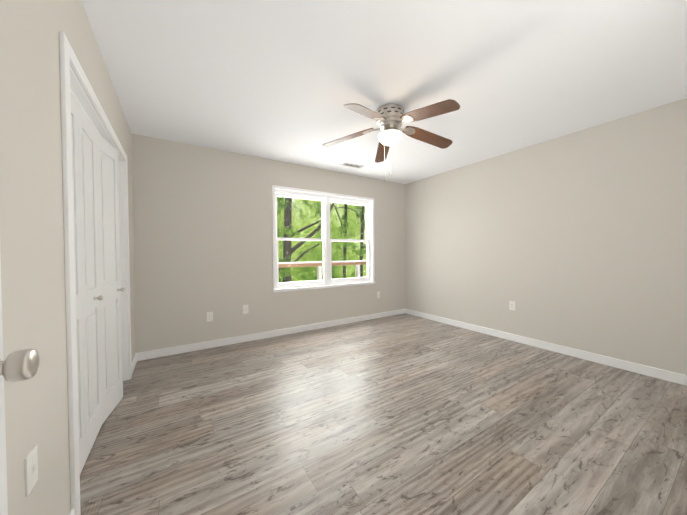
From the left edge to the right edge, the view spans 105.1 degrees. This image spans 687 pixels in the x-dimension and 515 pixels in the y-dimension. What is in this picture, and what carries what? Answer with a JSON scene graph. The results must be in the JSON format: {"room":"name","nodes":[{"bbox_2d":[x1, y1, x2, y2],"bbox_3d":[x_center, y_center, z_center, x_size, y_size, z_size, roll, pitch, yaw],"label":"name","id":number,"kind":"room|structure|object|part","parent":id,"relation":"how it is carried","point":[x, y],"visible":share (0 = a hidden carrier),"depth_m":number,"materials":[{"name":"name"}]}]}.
{"room":"empty bedroom","nodes":[
{"label":"empty bedroom","id":0,"kind":"room"},
{"bbox_2d":[0,0,135,514],"bbox_3d":[-1.337,-0.081,1.249,0.140,2.440,3.635,-1,1,-32],"label":"wall","id":1,"kind":"structure","parent":0,"point":[32,251],"depth_m":0.88,"materials":[{"name":"grey paint"}]},
{"bbox_2d":[24,444,37,496],"bbox_3d":[-0.958,0.654,0.813,0.012,0.115,0.070,-1,1,-32],"label":"outlet","id":2,"kind":"object","parent":1,"relation":"attached to","point":[31,469],"visible":1,"depth_m":0.81,"materials":[{"name":"white plastic"}]},
{"bbox_2d":[69,509,74,514],"bbox_3d":[-0.718,1.103,0.452,0.017,0.090,1.543,-1,1,-32],"label":"baseboard","id":3,"kind":"structure","parent":1,"relation":"attached to","point":[72,512],"depth_m":1.09,"materials":[{"name":"white wood"}]},
{"bbox_2d":[70,92,85,473],"bbox_3d":[-1.339,0.147,1.271,0.030,1.953,0.364,-1,1,-32],"label":"closet door","id":4,"kind":"structure","parent":1,"relation":"in","point":[78,277],"depth_m":1.38,"materials":[{"name":"white wood"}]},
{"bbox_2d":[78,105,102,459],"bbox_3d":[-1.517,0.143,1.593,0.072,1.953,0.364,-1,1,-32],"label":"closet door","id":5,"kind":"structure","parent":1,"relation":"in","point":[91,297],"depth_m":1.57,"materials":[{"name":"white wood"}]},
{"bbox_3d":[-1.533,0.254,1.649,0.042,0.033,0.033,-1,1,-32],"label":"knob","id":6,"kind":"part","parent":5,"relation":"part of","materials":[{"name":"silver metal"}]},
{"bbox_2d":[59,31,131,514],"bbox_3d":[-1.633,0.103,1.738,0.156,2.060,1.625,-1,1,-32],"label":"trim","id":7,"kind":"structure","parent":1,"relation":"attached to","point":[69,82],"depth_m":1.13,"materials":[{"name":"white wood"}]},
{"bbox_2d":[95,130,124,423],"bbox_3d":[-1.690,0.139,1.912,0.122,1.953,0.364,-1,1,-32],"label":"closet door","id":8,"kind":"structure","parent":1,"relation":"in","point":[110,289],"depth_m":1.89,"materials":[{"name":"white wood"}]},
{"bbox_2d":[118,171,122,380],"bbox_3d":[-1.899,0.135,2.214,0.030,1.953,0.364,-1,1,-42],"label":"closet door","id":9,"kind":"structure","parent":1,"relation":"in","point":[120,275],"depth_m":2.09,"materials":[{"name":"white wood"}]},
{"bbox_2d":[132,353,140,373],"bbox_3d":[-2.110,1.076,2.646,0.013,0.090,0.398,-1,1,-32],"label":"baseboard","id":10,"kind":"structure","parent":1,"relation":"attached to","point":[137,357],"depth_m":2.74,"materials":[{"name":"white wood"}]},
{"bbox_2d":[131,133,404,352],"bbox_3d":[-0.577,-0.132,3.963,4.327,2.440,0.140,-1,1,-32],"label":"wall","id":11,"kind":"structure","parent":0,"point":[203,231],"depth_m":3.30,"materials":[{"name":"grey paint"}]},
{"bbox_2d":[207,312,212,321],"bbox_3d":[-1.633,0.723,3.217,0.070,0.115,0.007,-1,1,-32],"label":"electrical outlet","id":12,"kind":"object","parent":11,"relation":"attached to","point":[209,316],"visible":1,"depth_m":3.21,"materials":[{"name":"white plastic"}]},
{"bbox_2d":[243,305,247,313],"bbox_3d":[-1.276,0.677,3.438,0.070,0.115,0.016,-1,1,-32],"label":"electrical outlet","id":13,"kind":"object","parent":11,"relation":"attached to","point":[245,309],"visible":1,"depth_m":3.44,"materials":[{"name":"white plastic"}]},
{"bbox_2d":[139,309,404,359],"bbox_3d":[-0.527,1.044,3.916,4.047,0.090,0.017,-1,1,-32],"label":"baseboard","id":14,"kind":"structure","parent":11,"relation":"attached to","point":[163,352],"depth_m":3.50,"materials":[{"name":"white wood"}]},
{"bbox_2d":[272,185,375,292],"bbox_3d":[-0.252,-0.267,4.149,1.800,1.480,0.170,-1,1,-32],"label":"window","id":15,"kind":"structure","parent":11,"relation":"in","point":[326,199],"depth_m":4.12,"materials":[{"name":"white plastic"}]},
{"bbox_2d":[80,313,686,514],"bbox_3d":[0.441,1.157,2.389,4.327,0.100,3.915,-1,1,-32],"label":"floor","id":16,"kind":"structure","parent":0,"point":[404,414],"depth_m":1.69,"materials":[{"name":"grey laminate"}]},
{"bbox_2d":[81,0,686,183],"bbox_3d":[0.423,-1.392,2.347,4.327,0.120,3.915,-1,1,-32],"label":"ceiling","id":17,"kind":"structure","parent":0,"point":[283,80],"depth_m":1.86,"materials":[{"name":"white paint"}]},
{"bbox_2d":[339,162,364,168],"bbox_3d":[0.131,-1.350,3.869,0.360,0.011,0.150,-1,1,-32],"label":"ceiling vent","id":18,"kind":"object","parent":17,"relation":"in","point":[352,165],"visible":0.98,"depth_m":3.86,"materials":[{"name":"white metal"}]},
{"bbox_2d":[322,99,459,182],"bbox_3d":[0.456,-1.020,2.370,1.269,0.625,1.234,-1,1,-32],"label":"ceiling fan","id":19,"kind":"object","parent":17,"relation":"hanging from","point":[391,118],"visible":1,"depth_m":2.31,"materials":[{"name":"brown wood"}]},
{"bbox_2d":[405,98,686,374],"bbox_3d":[2.239,-0.143,3.428,0.140,2.440,3.775,-1,1,-32],"label":"wall","id":20,"kind":"structure","parent":0,"point":[577,240],"depth_m":2.88,"materials":[{"name":"grey paint"}]},
{"bbox_2d":[509,301,514,310],"bbox_3d":[2.180,0.623,3.404,0.007,0.115,0.070,-1,1,-32],"label":"electrical outlet","id":21,"kind":"object","parent":20,"relation":"attached to","point":[511,305],"visible":1,"depth_m":3.40,"materials":[{"name":"white plastic"}]},
{"bbox_2d":[405,309,686,385],"bbox_3d":[2.145,1.032,3.462,0.017,0.090,3.570,-1,1,-32],"label":"baseboard","id":22,"kind":"structure","parent":20,"relation":"attached to","point":[673,377],"depth_m":2.88,"materials":[{"name":"white wood"}]},
{"label":"outside","id":23,"kind":"structure","parent":0,"visible":0},
{"bbox_2d":[277,196,366,282],"bbox_3d":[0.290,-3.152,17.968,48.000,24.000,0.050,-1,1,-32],"label":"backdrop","id":24,"kind":"structure","parent":23,"point":[335,224],"depth_m":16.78,"materials":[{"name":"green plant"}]},
{"bbox_3d":[0.039,1.232,5.864,12.500,0.200,2.365,-1,1,-32],"label":"deck","id":25,"kind":"object","parent":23,"visible":0},
{"bbox_2d":[278,260,366,279],"bbox_3d":[-0.534,0.609,6.751,12.500,1.025,0.150,-1,1,-32],"label":"railing","id":26,"kind":"object","parent":25,"relation":"on","point":[312,264],"depth_m":6.66,"materials":[{"name":"white paint"}]},
{"bbox_3d":[1.383,-0.092,0.736,4.187,2.440,0.140,-1,1,-32],"label":"wall","id":27,"kind":"structure","parent":0,"visible":0},
{"bbox_2d":[0,254,38,514],"bbox_3d":[-0.451,0.124,0.158,0.145,2.030,0.822,-1,1,-32],"label":"entry door","id":28,"kind":"structure","parent":27,"relation":"in","point":[19,365],"depth_m":0.50,"materials":[{"name":"white"}]},
{"bbox_3d":[-0.644,0.197,0.465,0.145,0.066,0.097,-1,1,-32],"label":"knob","id":29,"kind":"part","parent":28,"relation":"part of","materials":[{"name":"silver metal"}]},
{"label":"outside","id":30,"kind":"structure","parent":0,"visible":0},
{"bbox_2d":[283,197,333,281],"bbox_3d":[-1.072,-0.399,10.168,2.818,6.878,0.609,-1,1,-32],"label":"tree","id":31,"kind":"object","parent":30,"point":[288,213],"depth_m":9.35,"materials":[{"name":"grey plant"}]},
{"bbox_2d":[277,196,366,280],"bbox_3d":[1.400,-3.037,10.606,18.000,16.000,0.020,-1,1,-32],"label":"leaves","id":32,"kind":"object","parent":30,"point":[292,272],"depth_m":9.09,"materials":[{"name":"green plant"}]},
{"bbox_2d":[334,204,346,277],"bbox_3d":[-0.193,-0.288,13.013,0.931,9.102,0.305,-1,1,-32],"label":"tree","id":33,"kind":"object","parent":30,"point":[344,248],"depth_m":13.03,"materials":[{"name":"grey plant"}]},
{"bbox_2d":[336,206,363,276],"bbox_3d":[0.432,-0.338,15.234,1.857,10.790,0.421,-1,1,-32],"label":"tree","id":34,"kind":"object","parent":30,"point":[362,236],"depth_m":15.43,"materials":[{"name":"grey plant"}]}
]}

